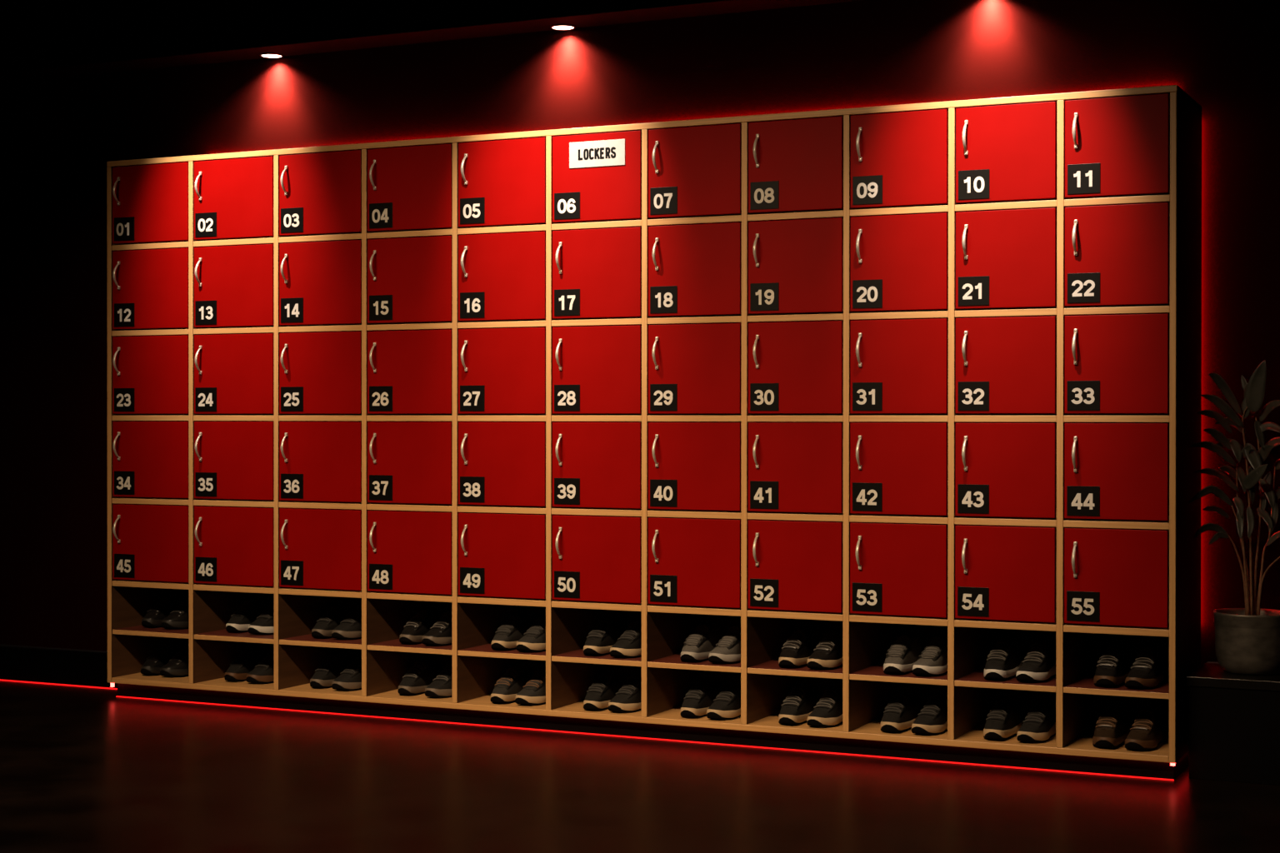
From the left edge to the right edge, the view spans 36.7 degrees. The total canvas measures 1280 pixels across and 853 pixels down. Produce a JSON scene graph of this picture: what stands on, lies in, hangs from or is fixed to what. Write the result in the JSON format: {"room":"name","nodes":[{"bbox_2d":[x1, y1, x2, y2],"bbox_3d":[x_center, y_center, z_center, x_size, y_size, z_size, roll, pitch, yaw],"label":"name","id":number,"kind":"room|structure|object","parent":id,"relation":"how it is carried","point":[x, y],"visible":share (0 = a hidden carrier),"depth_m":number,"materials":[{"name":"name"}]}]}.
{"room":"changing room","nodes":[
{"label":"changing room","id":0,"kind":"room"},
{"bbox_2d":[0,0,1279,666],"bbox_3d":[-0.172,-0.497,8.556,12.200,3.500,0.200,0,0,25],"label":"wall","id":1,"kind":"structure","parent":0,"point":[58,137],"depth_m":8.55,"materials":[{"name":"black paint"}]},
{"bbox_2d":[0,644,117,688],"bbox_3d":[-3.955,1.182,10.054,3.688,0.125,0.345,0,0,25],"label":"baseboard","id":2,"kind":"structure","parent":1,"relation":"attached to","point":[23,663],"depth_m":9.37,"materials":[{"name":"black paint"}]},
{"bbox_2d":[0,0,862,84],"bbox_3d":[-0.264,-1.999,8.353,11.800,0.493,0.233,0,0,25],"label":"ceiling","id":3,"kind":"structure","parent":1,"relation":"attached to","point":[40,39],"depth_m":8.96,"materials":[{"name":"black paint"}]},
{"bbox_2d":[0,680,1279,852],"bbox_3d":[-2.268,1.322,4.143,12.200,0.100,9.985,0,0,25],"label":"floor","id":4,"kind":"structure","parent":0,"point":[83,770],"depth_m":6.62,"materials":[{"name":"concrete"}]},
{"bbox_2d":[106,85,1201,780],"bbox_3d":[-0.163,-0.023,8.096,4.815,2.557,0.621,0,0,25],"label":"lockers","id":5,"kind":"object","parent":4,"relation":"on","point":[871,377],"visible":1,"depth_m":7.66,"materials":[{"name":"brown wood"}]},
{"bbox_2d":[111,497,188,505],"bbox_3d":[-2.119,0.341,9.015,0.440,0.024,0.520,0,0,25],"label":"shelf","id":6,"kind":"object","parent":5,"relation":"attached to","point":[115,501],"depth_m":8.81,"materials":[{"name":"brown wood"}]},
{"bbox_2d":[111,241,188,250],"bbox_3d":[-2.119,-0.822,9.010,0.440,0.024,0.520,0,0,25],"label":"shelf","id":7,"kind":"object","parent":5,"relation":"attached to","point":[116,246],"depth_m":8.78,"materials":[{"name":"brown wood"}]},
{"bbox_2d":[112,580,188,589],"bbox_3d":[-2.119,0.722,9.017,0.440,0.024,0.520,0,0,25],"label":"shelf","id":8,"kind":"object","parent":5,"relation":"attached to","point":[117,584],"depth_m":8.80,"materials":[{"name":"brown wood"}]},
{"bbox_2d":[112,625,189,639],"bbox_3d":[-2.119,0.945,9.019,0.440,0.022,0.517,0,0,25],"label":"shoe shelf","id":9,"kind":"object","parent":5,"relation":"attached to","point":[118,632],"depth_m":8.85,"materials":[{"name":"brown wood"}]},
{"bbox_2d":[140,643,185,675],"bbox_3d":[-2.236,1.086,9.047,0.098,0.138,0.287,0,0,28],"label":"shoe","id":10,"kind":"object","parent":5,"relation":"on","point":[162,656],"visible":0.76,"depth_m":8.99,"materials":[{"name":"black fabric"}]},
{"bbox_2d":[141,595,185,627],"bbox_3d":[-2.229,0.864,9.042,0.098,0.138,0.287,0,0,29],"label":"shoe","id":11,"kind":"object","parent":5,"relation":"on","point":[154,617],"visible":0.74,"depth_m":8.98,"materials":[{"name":"black leather"}]},
{"bbox_2d":[193,237,273,247],"bbox_3d":[-1.698,-0.821,8.811,0.441,0.024,0.520,0,0,25],"label":"shelf","id":12,"kind":"object","parent":5,"relation":"attached to","point":[197,242],"depth_m":8.58,"materials":[{"name":"brown wood"}]},
{"bbox_2d":[193,583,274,594],"bbox_3d":[-1.699,0.723,8.818,0.441,0.024,0.520,0,0,25],"label":"shelf","id":13,"kind":"object","parent":5,"relation":"attached to","point":[198,588],"depth_m":8.60,"materials":[{"name":"brown wood"}]},
{"bbox_2d":[193,499,274,507],"bbox_3d":[-1.699,0.343,8.816,0.441,0.024,0.520,0,0,25],"label":"shelf","id":14,"kind":"object","parent":5,"relation":"attached to","point":[197,502],"depth_m":8.60,"materials":[{"name":"brown wood"}]},
{"bbox_2d":[193,327,274,334],"bbox_3d":[-1.698,-0.427,8.813,0.441,0.024,0.520,0,0,25],"label":"shelf","id":15,"kind":"object","parent":5,"relation":"attached to","point":[197,331],"depth_m":8.59,"materials":[{"name":"brown wood"}]},
{"bbox_2d":[194,629,274,644],"bbox_3d":[-1.699,0.946,8.820,0.441,0.022,0.517,0,0,25],"label":"shoe shelf","id":16,"kind":"object","parent":5,"relation":"attached to","point":[201,636],"depth_m":8.64,"materials":[{"name":"brown wood"}]},
{"bbox_2d":[224,648,269,681],"bbox_3d":[-1.800,1.087,8.836,0.098,0.138,0.287,0,0,30],"label":"shoe","id":17,"kind":"object","parent":5,"relation":"on","point":[237,671],"visible":0.79,"depth_m":8.78,"materials":[{"name":"grey fabric"}]},
{"bbox_2d":[225,600,270,632],"bbox_3d":[-1.796,0.865,8.838,0.098,0.138,0.287,0,0,28],"label":"shoe","id":18,"kind":"object","parent":5,"relation":"on","point":[248,612],"visible":0.81,"depth_m":8.78,"materials":[{"name":"grey fabric"}]},
{"bbox_2d":[278,587,361,598],"bbox_3d":[-1.281,0.724,8.620,0.435,0.024,0.520,0,0,25],"label":"shelf","id":19,"kind":"object","parent":5,"relation":"attached to","point":[283,592],"depth_m":8.40,"materials":[{"name":"brown wood"}]},
{"bbox_2d":[278,500,361,509],"bbox_3d":[-1.281,0.344,8.618,0.435,0.024,0.520,0,0,25],"label":"shelf","id":20,"kind":"object","parent":5,"relation":"attached to","point":[282,505],"depth_m":8.41,"materials":[{"name":"brown wood"}]},
{"bbox_2d":[278,325,361,333],"bbox_3d":[-1.280,-0.426,8.614,0.435,0.024,0.520,0,0,25],"label":"shelf","id":21,"kind":"object","parent":5,"relation":"attached to","point":[282,328],"depth_m":8.39,"materials":[{"name":"brown wood"}]},
{"bbox_2d":[278,233,361,243],"bbox_3d":[-1.280,-0.820,8.613,0.435,0.024,0.520,0,0,25],"label":"shelf","id":22,"kind":"object","parent":5,"relation":"attached to","point":[282,237],"depth_m":8.38,"materials":[{"name":"brown wood"}]},
{"bbox_2d":[279,634,361,649],"bbox_3d":[-1.280,0.947,8.622,0.435,0.022,0.517,0,0,25],"label":"shoe shelf","id":23,"kind":"object","parent":5,"relation":"attached to","point":[287,642],"depth_m":8.45,"materials":[{"name":"brown wood"}]},
{"bbox_2d":[310,654,354,688],"bbox_3d":[-1.376,1.088,8.624,0.098,0.138,0.287,0,0,30],"label":"shoe","id":24,"kind":"object","parent":5,"relation":"on","point":[330,669],"visible":0.8,"depth_m":8.57,"materials":[{"name":"grey fabric"}]},
{"bbox_2d":[311,605,354,638],"bbox_3d":[-1.366,0.867,8.609,0.098,0.138,0.287,0,0,30],"label":"shoe","id":25,"kind":"object","parent":5,"relation":"on","point":[331,619],"visible":0.74,"depth_m":8.54,"materials":[{"name":"grey fabric"}]},
{"bbox_2d":[331,606,361,639],"bbox_3d":[-1.250,0.867,8.551,0.098,0.138,0.287,0,0,31],"label":"shoe","id":26,"kind":"object","parent":5,"relation":"on","point":[350,628],"visible":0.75,"depth_m":8.47,"materials":[{"name":"grey fabric"}]},
{"bbox_2d":[331,656,361,690],"bbox_3d":[-1.246,1.089,8.535,0.098,0.138,0.287,0,0,32],"label":"shoe","id":27,"kind":"object","parent":5,"relation":"on","point":[350,679],"visible":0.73,"depth_m":8.46,"materials":[{"name":"grey fabric"}]},
{"bbox_2d":[366,591,452,602],"bbox_3d":[-0.870,0.725,8.425,0.426,0.024,0.520,0,0,25],"label":"shelf","id":28,"kind":"object","parent":5,"relation":"attached to","point":[372,597],"depth_m":8.20,"materials":[{"name":"brown wood"}]},
{"bbox_2d":[366,503,452,511],"bbox_3d":[-0.870,0.345,8.423,0.426,0.024,0.520,0,0,25],"label":"shelf","id":29,"kind":"object","parent":5,"relation":"attached to","point":[370,507],"depth_m":8.20,"materials":[{"name":"brown wood"}]},
{"bbox_2d":[366,322,452,331],"bbox_3d":[-0.869,-0.425,8.420,0.426,0.024,0.520,0,0,25],"label":"shelf","id":30,"kind":"object","parent":5,"relation":"attached to","point":[371,327],"depth_m":8.20,"materials":[{"name":"brown wood"}]},
{"bbox_2d":[366,229,452,239],"bbox_3d":[-0.869,-0.819,8.418,0.426,0.024,0.520,0,0,25],"label":"shelf","id":31,"kind":"object","parent":5,"relation":"attached to","point":[371,233],"depth_m":8.19,"materials":[{"name":"brown wood"}]},
{"bbox_2d":[367,639,452,654],"bbox_3d":[-0.869,0.948,8.427,0.426,0.022,0.517,0,0,25],"label":"shoe shelf","id":32,"kind":"object","parent":5,"relation":"attached to","point":[375,647],"depth_m":8.24,"materials":[{"name":"brown wood"}]},
{"bbox_2d":[397,660,442,695],"bbox_3d":[-0.961,1.090,8.409,0.098,0.138,0.287,0,0,29],"label":"shoe","id":33,"kind":"object","parent":5,"relation":"on","point":[414,682],"visible":0.88,"depth_m":8.36,"materials":[{"name":"grey fabric"}]},
{"bbox_2d":[399,610,442,644],"bbox_3d":[-0.954,0.868,8.394,0.098,0.138,0.287,0,0,29],"label":"shoe","id":34,"kind":"object","parent":5,"relation":"on","point":[420,624],"visible":0.81,"depth_m":8.33,"materials":[{"name":"black fabric"}]},
{"bbox_2d":[421,611,452,646],"bbox_3d":[-0.830,0.868,8.324,0.098,0.138,0.287,0,0,29],"label":"shoe","id":35,"kind":"object","parent":5,"relation":"on","point":[441,633],"visible":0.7,"depth_m":8.25,"materials":[{"name":"black fabric"}]},
{"bbox_2d":[425,662,452,698],"bbox_3d":[-0.816,1.090,8.325,0.098,0.138,0.287,0,0,31],"label":"shoe","id":36,"kind":"object","parent":5,"relation":"on","point":[442,687],"visible":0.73,"depth_m":8.24,"materials":[{"name":"grey fabric"}]},
{"bbox_2d":[457,643,545,660],"bbox_3d":[-0.464,0.949,8.235,0.422,0.022,0.517,0,0,25],"label":"shoe shelf","id":37,"kind":"object","parent":5,"relation":"attached to","point":[466,652],"depth_m":8.05,"materials":[{"name":"brown wood"}]},
{"bbox_2d":[457,595,545,607],"bbox_3d":[-0.465,0.726,8.233,0.422,0.024,0.520,0,0,25],"label":"shelf","id":38,"kind":"object","parent":5,"relation":"attached to","point":[462,601],"depth_m":8.01,"materials":[{"name":"brown wood"}]},
{"bbox_2d":[457,505,545,514],"bbox_3d":[-0.464,0.346,8.231,0.422,0.024,0.520,0,0,25],"label":"shelf","id":39,"kind":"object","parent":5,"relation":"attached to","point":[462,509],"depth_m":8.02,"materials":[{"name":"brown wood"}]},
{"bbox_2d":[457,320,545,329],"bbox_3d":[-0.464,-0.424,8.227,0.422,0.024,0.520,0,0,25],"label":"shelf","id":40,"kind":"object","parent":5,"relation":"attached to","point":[461,324],"depth_m":8.00,"materials":[{"name":"brown wood"}]},
{"bbox_2d":[457,224,545,234],"bbox_3d":[-0.464,-0.817,8.226,0.422,0.024,0.520,0,0,25],"label":"shelf","id":41,"kind":"object","parent":5,"relation":"attached to","point":[462,229],"depth_m":8.00,"materials":[{"name":"brown wood"}]},
{"bbox_2d":[490,667,533,704],"bbox_3d":[-0.546,1.091,8.171,0.098,0.138,0.287,0,0,28],"label":"shoe","id":42,"kind":"object","parent":5,"relation":"on","point":[506,689],"visible":0.88,"depth_m":8.12,"materials":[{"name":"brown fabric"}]},
{"bbox_2d":[491,615,533,650],"bbox_3d":[-0.543,0.869,8.174,0.098,0.138,0.287,0,0,28],"label":"shoe","id":43,"kind":"object","parent":5,"relation":"on","point":[507,637],"visible":0.88,"depth_m":8.12,"materials":[{"name":"grey fabric"}]},
{"bbox_2d":[515,669,545,705],"bbox_3d":[-0.417,1.091,8.113,0.098,0.138,0.287,0,0,31],"label":"shoe","id":44,"kind":"object","parent":5,"relation":"on","point":[533,693],"visible":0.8,"depth_m":8.04,"materials":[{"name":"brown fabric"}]},
{"bbox_2d":[515,616,545,652],"bbox_3d":[-0.415,0.869,8.108,0.098,0.138,0.287,0,0,29],"label":"shoe","id":45,"kind":"object","parent":5,"relation":"on","point":[534,640],"visible":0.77,"depth_m":8.03,"materials":[{"name":"grey fabric"}]},
{"bbox_2d":[551,649,641,666],"bbox_3d":[-0.067,0.950,8.047,0.409,0.022,0.517,0,0,25],"label":"shoe shelf","id":46,"kind":"object","parent":5,"relation":"attached to","point":[560,657],"depth_m":7.86,"materials":[{"name":"brown wood"}]},
{"bbox_2d":[551,600,641,611],"bbox_3d":[-0.067,0.727,8.044,0.409,0.024,0.520,0,0,25],"label":"shelf","id":47,"kind":"object","parent":5,"relation":"attached to","point":[557,605],"depth_m":7.81,"materials":[{"name":"brown wood"}]},
{"bbox_2d":[551,507,641,516],"bbox_3d":[-0.067,0.347,8.043,0.409,0.024,0.520,0,0,25],"label":"shelf","id":48,"kind":"object","parent":5,"relation":"attached to","point":[556,512],"depth_m":7.82,"materials":[{"name":"brown wood"}]},
{"bbox_2d":[551,318,641,327],"bbox_3d":[-0.067,-0.422,8.039,0.409,0.024,0.520,0,0,25],"label":"shelf","id":49,"kind":"object","parent":5,"relation":"attached to","point":[556,322],"depth_m":7.81,"materials":[{"name":"brown wood"}]},
{"bbox_2d":[551,220,641,230],"bbox_3d":[-0.066,-0.816,8.037,0.409,0.024,0.520,0,0,25],"label":"shelf","id":50,"kind":"object","parent":5,"relation":"attached to","point":[557,225],"depth_m":7.81,"materials":[{"name":"brown wood"}]},
{"bbox_2d":[583,619,624,655],"bbox_3d":[-0.154,0.870,7.995,0.098,0.138,0.287,0,0,27],"label":"shoe","id":51,"kind":"object","parent":5,"relation":"on","point":[599,642],"visible":0.92,"depth_m":7.94,"materials":[{"name":"grey fabric"}]},
{"bbox_2d":[583,673,624,710],"bbox_3d":[-0.153,1.092,7.979,0.098,0.138,0.287,0,0,27],"label":"shoe","id":52,"kind":"object","parent":5,"relation":"on","point":[597,697],"visible":0.88,"depth_m":7.92,"materials":[{"name":"grey fabric"}]},
{"bbox_2d":[608,675,641,713],"bbox_3d":[-0.027,1.092,7.915,0.098,0.138,0.287,0,0,31],"label":"shoe","id":53,"kind":"object","parent":5,"relation":"on","point":[628,698],"visible":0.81,"depth_m":7.84,"materials":[{"name":"grey fabric"}]},
{"bbox_2d":[610,621,641,658],"bbox_3d":[-0.019,0.871,7.912,0.098,0.138,0.287,0,0,32],"label":"shoe","id":54,"kind":"object","parent":5,"relation":"on","point":[629,644],"visible":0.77,"depth_m":7.84,"materials":[{"name":"grey fabric"}]},
{"bbox_2d":[647,653,740,673],"bbox_3d":[0.323,0.951,7.862,0.406,0.022,0.517,0,0,25],"label":"shoe shelf","id":55,"kind":"object","parent":5,"relation":"attached to","point":[656,662],"depth_m":7.68,"materials":[{"name":"brown wood"}]},
{"bbox_2d":[647,604,740,616],"bbox_3d":[0.323,0.728,7.859,0.406,0.024,0.520,0,0,25],"label":"shelf","id":56,"kind":"object","parent":5,"relation":"attached to","point":[653,610],"depth_m":7.63,"materials":[{"name":"brown wood"}]},
{"bbox_2d":[647,509,740,519],"bbox_3d":[0.323,0.348,7.858,0.406,0.024,0.520,0,0,25],"label":"shelf","id":57,"kind":"object","parent":5,"relation":"attached to","point":[652,513],"depth_m":7.64,"materials":[{"name":"brown wood"}]},
{"bbox_2d":[647,315,741,324],"bbox_3d":[0.324,-0.421,7.854,0.406,0.024,0.520,0,0,25],"label":"shelf","id":58,"kind":"object","parent":5,"relation":"attached to","point":[652,320],"depth_m":7.63,"materials":[{"name":"brown wood"}]},
{"bbox_2d":[647,215,741,226],"bbox_3d":[0.324,-0.815,7.853,0.406,0.024,0.520,0,0,25],"label":"shelf","id":59,"kind":"object","parent":5,"relation":"attached to","point":[652,220],"depth_m":7.62,"materials":[{"name":"brown wood"}]},
{"bbox_2d":[680,680,721,718],"bbox_3d":[0.243,1.093,7.789,0.098,0.138,0.287,0,0,29],"label":"shoe","id":60,"kind":"object","parent":5,"relation":"on","point":[700,697],"visible":0.9,"depth_m":7.73,"materials":[{"name":"grey fabric"}]},
{"bbox_2d":[680,625,721,662],"bbox_3d":[0.244,0.871,7.793,0.098,0.138,0.287,0,0,29],"label":"shoe","id":61,"kind":"object","parent":5,"relation":"on","point":[698,645],"visible":0.83,"depth_m":7.74,"materials":[{"name":"grey fabric"}]},
{"bbox_2d":[706,681,740,719],"bbox_3d":[0.363,1.093,7.731,0.098,0.138,0.287,0,0,29],"label":"shoe","id":62,"kind":"object","parent":5,"relation":"on","point":[727,706],"visible":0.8,"depth_m":7.66,"materials":[{"name":"grey fabric"}]},
{"bbox_2d":[708,626,740,664],"bbox_3d":[0.374,0.872,7.730,0.098,0.138,0.287,0,0,32],"label":"shoe","id":63,"kind":"object","parent":5,"relation":"on","point":[727,651],"visible":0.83,"depth_m":7.66,"materials":[{"name":"grey fabric"}]},
{"bbox_2d":[746,609,842,621],"bbox_3d":[0.707,0.729,7.678,0.395,0.024,0.520,0,0,25],"label":"shelf","id":64,"kind":"object","parent":5,"relation":"attached to","point":[752,615],"depth_m":7.44,"materials":[{"name":"brown wood"}]},
{"bbox_2d":[747,658,842,679],"bbox_3d":[0.707,0.952,7.680,0.395,0.022,0.517,0,0,25],"label":"shoe shelf","id":65,"kind":"object","parent":5,"relation":"attached to","point":[757,667],"depth_m":7.49,"materials":[{"name":"brown wood"}]},
{"bbox_2d":[747,511,843,521],"bbox_3d":[0.707,0.349,7.676,0.395,0.024,0.520,0,0,25],"label":"shelf","id":66,"kind":"object","parent":5,"relation":"attached to","point":[752,516],"depth_m":7.46,"materials":[{"name":"brown wood"}]},
{"bbox_2d":[747,313,843,322],"bbox_3d":[0.707,-0.420,7.672,0.395,0.024,0.520,0,0,25],"label":"shelf","id":67,"kind":"object","parent":5,"relation":"attached to","point":[752,317],"depth_m":7.45,"materials":[{"name":"brown wood"}]},
{"bbox_2d":[747,210,843,221],"bbox_3d":[0.708,-0.814,7.671,0.395,0.024,0.520,0,0,25],"label":"shelf","id":68,"kind":"object","parent":5,"relation":"attached to","point":[752,215],"depth_m":7.44,"materials":[{"name":"brown wood"}]},
{"bbox_2d":[778,685,817,724],"bbox_3d":[0.621,1.094,7.610,0.098,0.138,0.287,0,0,28],"label":"shoe","id":69,"kind":"object","parent":5,"relation":"on","point":[797,706],"visible":0.94,"depth_m":7.56,"materials":[{"name":"grey fabric"}]},
{"bbox_2d":[778,630,819,668],"bbox_3d":[0.623,0.872,7.616,0.098,0.138,0.287,0,0,29],"label":"shoe","id":70,"kind":"object","parent":5,"relation":"on","point":[796,652],"visible":0.93,"depth_m":7.56,"materials":[{"name":"black fabric"}]},
{"bbox_2d":[806,688,842,727],"bbox_3d":[0.748,1.095,7.548,0.098,0.138,0.287,0,0,31],"label":"shoe","id":71,"kind":"object","parent":5,"relation":"on","point":[828,712],"visible":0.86,"depth_m":7.48,"materials":[{"name":"grey fabric"}]},
{"bbox_2d":[806,631,842,669],"bbox_3d":[0.747,0.873,7.557,0.098,0.138,0.287,0,0,30],"label":"shoe","id":72,"kind":"object","parent":5,"relation":"on","point":[827,655],"visible":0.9,"depth_m":7.49,"materials":[{"name":"black fabric"}]},
{"bbox_2d":[849,661,947,685],"bbox_3d":[1.083,0.953,7.502,0.387,0.022,0.517,0,0,25],"label":"shoe shelf","id":73,"kind":"object","parent":5,"relation":"attached to","point":[860,672],"depth_m":7.32,"materials":[{"name":"brown wood"}]},
{"bbox_2d":[849,613,947,626],"bbox_3d":[1.082,0.731,7.500,0.387,0.024,0.520,0,0,25],"label":"shelf","id":74,"kind":"object","parent":5,"relation":"attached to","point":[855,619],"depth_m":7.27,"materials":[{"name":"brown wood"}]},
{"bbox_2d":[849,514,947,524],"bbox_3d":[1.082,0.350,7.498,0.387,0.024,0.520,0,0,25],"label":"shelf","id":75,"kind":"object","parent":5,"relation":"attached to","point":[853,518],"depth_m":7.28,"materials":[{"name":"brown wood"}]},
{"bbox_2d":[849,415,948,422],"bbox_3d":[1.082,-0.030,7.496,0.387,0.024,0.520,0,0,25],"label":"shelf","id":76,"kind":"object","parent":5,"relation":"attached to","point":[852,418],"depth_m":7.26,"materials":[{"name":"brown wood"}]},
{"bbox_2d":[849,310,948,324],"bbox_3d":[1.083,-0.419,7.495,0.387,0.024,0.520,0,0,25],"label":"shelf","id":77,"kind":"object","parent":5,"relation":"attached to","point":[856,317],"depth_m":7.26,"materials":[{"name":"brown wood"}]},
{"bbox_2d":[849,205,948,225],"bbox_3d":[1.083,-0.813,7.493,0.387,0.024,0.520,0,0,25],"label":"shelf","id":78,"kind":"object","parent":5,"relation":"attached to","point":[857,213],"depth_m":7.27,"materials":[{"name":"brown wood"}]},
{"bbox_2d":[880,692,919,733],"bbox_3d":[0.999,1.095,7.431,0.098,0.138,0.287,0,0,30],"label":"shoe","id":79,"kind":"object","parent":5,"relation":"on","point":[899,716],"visible":0.96,"depth_m":7.38,"materials":[{"name":"grey fabric"}]},
{"bbox_2d":[883,635,921,674],"bbox_3d":[1.008,0.873,7.426,0.098,0.138,0.287,0,0,28],"label":"shoe","id":80,"kind":"object","parent":5,"relation":"on","point":[901,657],"visible":0.94,"depth_m":7.37,"materials":[{"name":"grey fabric"}]},
{"bbox_2d":[911,695,947,735],"bbox_3d":[1.127,1.096,7.368,0.098,0.138,0.287,0,0,31],"label":"shoe","id":81,"kind":"object","parent":5,"relation":"on","point":[932,719],"visible":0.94,"depth_m":7.30,"materials":[{"name":"grey fabric"}]},
{"bbox_2d":[912,636,947,676],"bbox_3d":[1.131,0.874,7.365,0.098,0.138,0.287,0,0,32],"label":"shoe","id":82,"kind":"object","parent":5,"relation":"on","point":[932,662],"visible":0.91,"depth_m":7.30,"materials":[{"name":"grey fabric"}]},
{"bbox_2d":[983,640,1021,680],"bbox_3d":[1.361,0.874,7.258,0.098,0.138,0.287,0,0,28],"label":"shoe","id":83,"kind":"object","parent":5,"relation":"on","point":[1003,662],"visible":0.98,"depth_m":7.20,"materials":[{"name":"grey fabric"}]},
{"bbox_2d":[983,699,1022,740],"bbox_3d":[1.361,1.096,7.260,0.098,0.138,0.287,0,0,29],"label":"shoe","id":84,"kind":"object","parent":5,"relation":"on","point":[1003,722],"visible":0.99,"depth_m":7.21,"materials":[{"name":"grey fabric"}]},
{"bbox_2d":[954,667,1055,692],"bbox_3d":[1.452,0.954,7.327,0.382,0.022,0.517,0,0,25],"label":"shoe shelf","id":85,"kind":"object","parent":5,"relation":"attached to","point":[964,678],"depth_m":7.14,"materials":[{"name":"brown wood"}]},
{"bbox_2d":[954,610,1056,631],"bbox_3d":[1.451,0.732,7.325,0.382,0.024,0.520,0,0,25],"label":"shelf","id":86,"kind":"object","parent":5,"relation":"attached to","point":[962,622],"depth_m":7.10,"materials":[{"name":"brown wood"}]},
{"bbox_2d":[954,513,1056,526],"bbox_3d":[1.451,0.351,7.323,0.382,0.024,0.520,0,0,25],"label":"shelf","id":87,"kind":"object","parent":5,"relation":"attached to","point":[960,519],"depth_m":7.10,"materials":[{"name":"brown wood"}]},
{"bbox_2d":[954,415,1056,422],"bbox_3d":[1.452,-0.029,7.321,0.382,0.024,0.520,0,0,25],"label":"shelf","id":88,"kind":"object","parent":5,"relation":"attached to","point":[957,418],"depth_m":7.08,"materials":[{"name":"brown wood"}]},
{"bbox_2d":[955,308,1056,322],"bbox_3d":[1.452,-0.418,7.319,0.382,0.024,0.520,0,0,25],"label":"shelf","id":89,"kind":"object","parent":5,"relation":"attached to","point":[962,315],"depth_m":7.09,"materials":[{"name":"brown wood"}]},
{"bbox_2d":[955,200,1056,212],"bbox_3d":[1.452,-0.812,7.318,0.382,0.024,0.520,0,0,25],"label":"shelf","id":90,"kind":"object","parent":5,"relation":"attached to","point":[961,206],"depth_m":7.08,"materials":[{"name":"brown wood"}]},
{"bbox_2d":[1015,641,1055,682],"bbox_3d":[1.488,0.875,7.196,0.098,0.138,0.287,0,0,31],"label":"shoe","id":91,"kind":"object","parent":5,"relation":"on","point":[1039,666],"visible":1,"depth_m":7.13,"materials":[{"name":"grey fabric"}]},
{"bbox_2d":[1016,701,1055,743],"bbox_3d":[1.490,1.097,7.197,0.098,0.138,0.287,0,0,30],"label":"shoe","id":92,"kind":"object","parent":5,"relation":"on","point":[1039,726],"visible":1,"depth_m":7.13,"materials":[{"name":"grey fabric"}]},
{"bbox_2d":[1092,705,1129,748],"bbox_3d":[1.727,1.097,7.086,0.098,0.138,0.287,0,0,27],"label":"shoe","id":93,"kind":"object","parent":5,"relation":"on","point":[1112,731],"visible":0.97,"depth_m":7.03,"materials":[{"name":"brown leather"}]},
{"bbox_2d":[1093,645,1130,687],"bbox_3d":[1.732,0.875,7.083,0.098,0.138,0.287,0,0,29],"label":"shoe","id":94,"kind":"object","parent":5,"relation":"on","point":[1112,669],"visible":0.95,"depth_m":7.03,"materials":[{"name":"black fabric"}]},
{"bbox_2d":[1063,670,1169,699],"bbox_3d":[1.816,0.955,7.154,0.376,0.022,0.517,0,0,25],"label":"shoe shelf","id":95,"kind":"object","parent":5,"relation":"attached to","point":[1082,682],"depth_m":6.98,"materials":[{"name":"brown wood"}]},
{"bbox_2d":[1063,615,1169,637],"bbox_3d":[1.816,0.733,7.152,0.376,0.024,0.520,0,0,25],"label":"shelf","id":96,"kind":"object","parent":5,"relation":"attached to","point":[1072,627],"depth_m":6.92,"materials":[{"name":"brown wood"}]},
{"bbox_2d":[1063,515,1169,529],"bbox_3d":[1.816,0.352,7.150,0.376,0.024,0.520,0,0,25],"label":"shelf","id":97,"kind":"object","parent":5,"relation":"attached to","point":[1070,522],"depth_m":6.92,"materials":[{"name":"brown wood"}]},
{"bbox_2d":[1063,415,1169,422],"bbox_3d":[1.816,-0.028,7.148,0.376,0.024,0.520,0,0,25],"label":"shelf","id":98,"kind":"object","parent":5,"relation":"attached to","point":[1066,418],"depth_m":6.91,"materials":[{"name":"brown wood"}]},
{"bbox_2d":[1063,305,1169,319],"bbox_3d":[1.817,-0.417,7.147,0.376,0.024,0.520,0,0,25],"label":"shelf","id":99,"kind":"object","parent":5,"relation":"attached to","point":[1070,312],"depth_m":6.91,"materials":[{"name":"brown wood"}]},
{"bbox_2d":[1064,195,1169,216],"bbox_3d":[1.817,-0.811,7.145,0.376,0.024,0.520,0,0,25],"label":"shelf","id":100,"kind":"object","parent":5,"relation":"attached to","point":[1072,204],"depth_m":6.92,"materials":[{"name":"brown wood"}]},
{"bbox_2d":[1125,708,1162,750],"bbox_3d":[1.845,1.097,7.029,0.098,0.138,0.287,0,0,30],"label":"shoe","id":101,"kind":"object","parent":5,"relation":"on","point":[1145,734],"visible":1,"depth_m":6.96,"materials":[{"name":"brown leather"}]},
{"bbox_2d":[1125,647,1163,689],"bbox_3d":[1.847,0.876,7.026,0.098,0.138,0.287,0,0,31],"label":"shoe","id":102,"kind":"object","parent":5,"relation":"on","point":[1147,672],"visible":1,"depth_m":6.96,"materials":[{"name":"black fabric"}]},
{"bbox_2d":[1186,661,1279,785],"bbox_3d":[2.723,1.080,6.814,1.468,0.366,0.476,0,0,25],"label":"bench","id":103,"kind":"object","parent":4,"relation":"on","point":[1234,719],"visible":1,"depth_m":6.85,"materials":[{"name":"black"}]},
{"bbox_2d":[1187,360,1279,675],"bbox_3d":[2.204,0.328,7.032,0.359,1.136,0.288,0,0,25],"label":"potted plant","id":104,"kind":"object","parent":103,"relation":"on","point":[1247,639],"visible":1,"depth_m":6.99,"materials":[{"name":"green plant"}]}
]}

